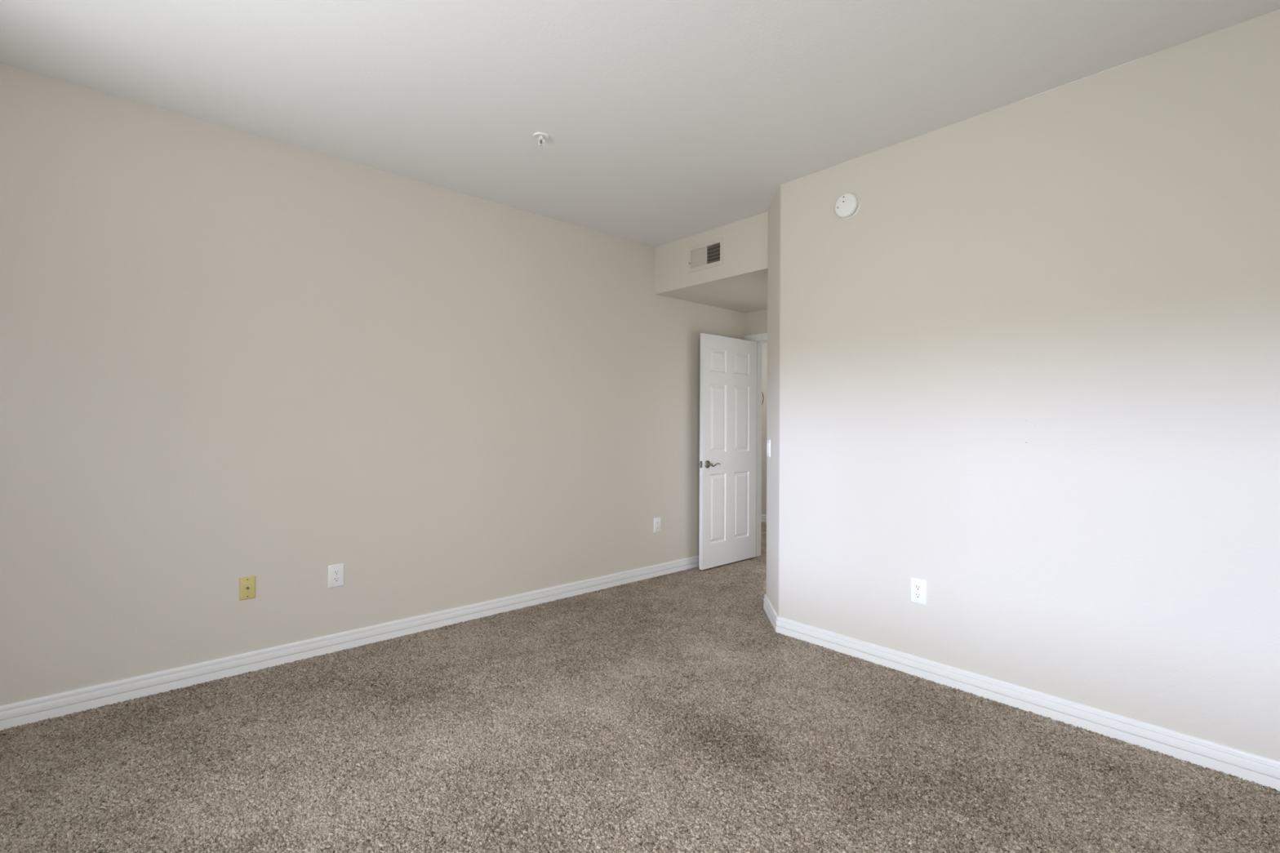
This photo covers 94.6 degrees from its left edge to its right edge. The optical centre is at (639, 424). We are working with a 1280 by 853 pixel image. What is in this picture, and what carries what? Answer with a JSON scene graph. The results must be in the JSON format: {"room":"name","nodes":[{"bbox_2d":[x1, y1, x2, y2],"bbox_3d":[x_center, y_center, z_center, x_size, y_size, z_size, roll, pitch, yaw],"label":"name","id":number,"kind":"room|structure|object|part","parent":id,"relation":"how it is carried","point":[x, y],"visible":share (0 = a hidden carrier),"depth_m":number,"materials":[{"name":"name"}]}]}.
{"room":"empty bedroom","nodes":[
{"label":"empty bedroom","id":0,"kind":"room"},
{"bbox_2d":[0,62,745,705],"bbox_3d":[-1.106,-0.140,3.819,5.820,2.830,0.120,0,0,-42],"label":"wall","id":1,"kind":"structure","parent":0,"point":[227,354],"depth_m":3.07,"materials":[{"name":"beige paint"}]},
{"bbox_2d":[239,575,255,600],"bbox_3d":[-1.964,0.820,2.956,0.070,0.114,0.016,0,0,-42],"label":"cable plate","id":2,"kind":"object","parent":1,"relation":"attached to","point":[247,584],"visible":1,"depth_m":2.96,"materials":[{"name":"beige plastic"}]},
{"bbox_2d":[328,563,343,587],"bbox_3d":[-1.663,0.830,3.233,0.080,0.123,0.009,0,0,-42],"label":"wall outlet","id":3,"kind":"object","parent":1,"relation":"attached to","point":[335,572],"visible":1,"depth_m":3.23,"materials":[{"name":"white plastic"}]},
{"bbox_2d":[333,576,339,582],"bbox_3d":[-1.661,0.849,3.231,0.034,0.028,0.003,0,0,-42],"label":"receptacle","id":4,"kind":"object","parent":3,"relation":"attached to","point":[335,579],"depth_m":3.23,"materials":[{"name":"white plastic"}]},
{"bbox_2d":[333,569,339,575],"bbox_3d":[-1.661,0.810,3.231,0.034,0.028,0.003,0,0,-42],"label":"receptacle","id":5,"kind":"object","parent":3,"relation":"attached to","point":[335,572],"depth_m":3.23,"materials":[{"name":"white plastic"}]},
{"bbox_2d":[0,555,698,730],"bbox_3d":[-1.067,1.202,3.769,5.580,0.106,0.016,0,0,-42],"label":"baseboard","id":6,"kind":"structure","parent":1,"relation":"attached to","point":[36,709],"depth_m":3.07,"materials":[{"name":"white paint"}]},
{"bbox_2d":[653,517,660,533],"bbox_3d":[0.144,0.831,4.866,0.080,0.123,0.009,0,0,-42],"label":"wall outlet","id":7,"kind":"object","parent":1,"relation":"attached to","point":[656,520],"visible":1,"depth_m":4.86,"materials":[{"name":"white plastic"}]},
{"bbox_2d":[698,333,756,569],"bbox_3d":[0.800,0.233,5.291,0.780,2.014,0.146,0,0,-43],"label":"door","id":8,"kind":"structure","parent":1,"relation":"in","point":[727,380],"depth_m":5.25,"materials":[{"name":"white paint"}]},
{"bbox_3d":[0.628,0.343,5.072,0.154,0.067,0.056,0,0,-43],"label":"handle","id":9,"kind":"part","parent":8,"relation":"part of","materials":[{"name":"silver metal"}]},
{"bbox_2d":[744,333,767,556],"bbox_3d":[1.363,0.207,5.325,0.138,2.098,0.957,0,0,-42],"label":"door frame","id":10,"kind":"structure","parent":1,"relation":"attached to","point":[759,343],"depth_m":5.60,"materials":[{"name":"white paint"}]},
{"bbox_2d":[0,0,1279,247],"bbox_3d":[0.799,-1.506,4.366,9.370,0.120,8.255,0,0,-42],"label":"ceiling","id":11,"kind":"structure","parent":0,"point":[665,122],"depth_m":2.44,"materials":[{"name":"white paint"}]},
{"bbox_2d":[532,132,549,146],"bbox_3d":[-0.498,-1.428,2.974,0.085,0.048,0.085,0,0,-42],"label":"sprinkler","id":12,"kind":"object","parent":11,"relation":"attached to","point":[540,138],"visible":1,"depth_m":2.97,"materials":[{"name":"white plastic"}]},
{"bbox_2d":[654,212,768,313],"bbox_3d":[0.949,-1.254,4.822,1.195,0.383,1.140,0,0,-42],"label":"soffit","id":13,"kind":"structure","parent":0,"point":[740,284],"depth_m":4.53,"materials":[{"name":"beige paint"}]},
{"bbox_2d":[688,237,723,273],"bbox_3d":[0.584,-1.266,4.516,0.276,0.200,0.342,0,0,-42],"label":"air vent","id":14,"kind":"object","parent":13,"relation":"in","point":[700,259],"visible":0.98,"depth_m":4.45,"materials":[{"name":"beige metal"}]},
{"bbox_3d":[0.505,-1.270,4.445,0.005,0.118,0.288,0,0,-42],"label":"damper blade","id":15,"kind":"part","parent":14,"relation":"part of","materials":[{"name":"grey metal"}]},
{"bbox_2d":[745,309,767,335],"bbox_3d":[1.461,-0.093,5.229,0.120,2.700,1.230,0,0,-42],"label":"wall","id":16,"kind":"structure","parent":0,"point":[756,322],"depth_m":5.55,"materials":[{"name":"beige paint"}]},
{"bbox_2d":[761,342,767,515],"bbox_3d":[1.651,-0.077,7.644,3.050,2.730,0.120,0,0,3],"label":"wall","id":17,"kind":"structure","parent":0,"point":[764,357],"depth_m":7.59,"materials":[{"name":"beige paint"}]},
{"bbox_2d":[761,515,766,522],"bbox_3d":[1.641,1.215,7.577,3.050,0.106,0.016,0,0,3],"label":"baseboard","id":18,"kind":"structure","parent":17,"relation":"attached to","point":[763,517],"depth_m":7.57,"materials":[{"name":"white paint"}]},
{"bbox_2d":[766,8,1279,760],"bbox_3d":[2.041,-0.125,2.589,0.477,2.830,3.705,0,0,-42],"label":"wall","id":19,"kind":"structure","parent":0,"point":[1033,379],"depth_m":2.51,"materials":[{"name":"beige paint"}]},
{"bbox_2d":[766,439,770,457],"bbox_3d":[0.853,0.160,3.926,0.010,0.116,0.117,0,0,3],"label":"light switch","id":20,"kind":"object","parent":19,"relation":"attached to","point":[768,442],"visible":1,"depth_m":3.89,"materials":[{"name":"white plastic"}]},
{"bbox_2d":[835,193,860,219],"bbox_3d":[1.127,-1.191,3.219,0.046,0.136,0.136,0,0,-42],"label":"smoke detector","id":21,"kind":"object","parent":19,"relation":"attached to","point":[847,206],"visible":1,"depth_m":3.20,"materials":[{"name":"white plastic"}]},
{"bbox_2d":[910,577,926,604],"bbox_3d":[1.388,0.834,2.947,0.009,0.123,0.080,0,0,-42],"label":"wall outlet","id":22,"kind":"object","parent":19,"relation":"attached to","point":[917,587],"visible":1,"depth_m":2.94,"materials":[{"name":"white plastic"}]},
{"bbox_2d":[914,592,921,598],"bbox_3d":[1.386,0.854,2.945,0.003,0.028,0.034,0,0,-42],"label":"receptacle","id":23,"kind":"object","parent":22,"relation":"attached to","point":[917,595],"depth_m":2.94,"materials":[{"name":"white plastic"}]},
{"bbox_2d":[914,584,921,591],"bbox_3d":[1.386,0.815,2.945,0.003,0.028,0.034,0,0,-42],"label":"receptacle","id":24,"kind":"object","parent":22,"relation":"attached to","point":[917,587],"depth_m":2.94,"materials":[{"name":"white plastic"}]},
{"bbox_2d":[763,594,1279,791],"bbox_3d":[1.847,1.216,2.476,0.501,0.106,3.761,0,0,-34],"label":"baseboard","id":25,"kind":"structure","parent":19,"relation":"attached to","point":[1265,771],"depth_m":2.51,"materials":[{"name":"white paint"}]},
{"bbox_3d":[0.786,1.332,4.366,9.370,0.144,8.255,0,0,-42],"label":"floor","id":26,"kind":"structure","parent":0,"visible":0},
{"bbox_2d":[0,522,1279,852],"bbox_3d":[0.924,1.257,3.833,9.721,0.019,7.560,0,0,-42],"label":"carpet","id":27,"kind":"object","parent":26,"relation":"on","point":[512,714],"visible":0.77,"depth_m":2.20,"materials":[{"name":"brown carpet"}]}
]}

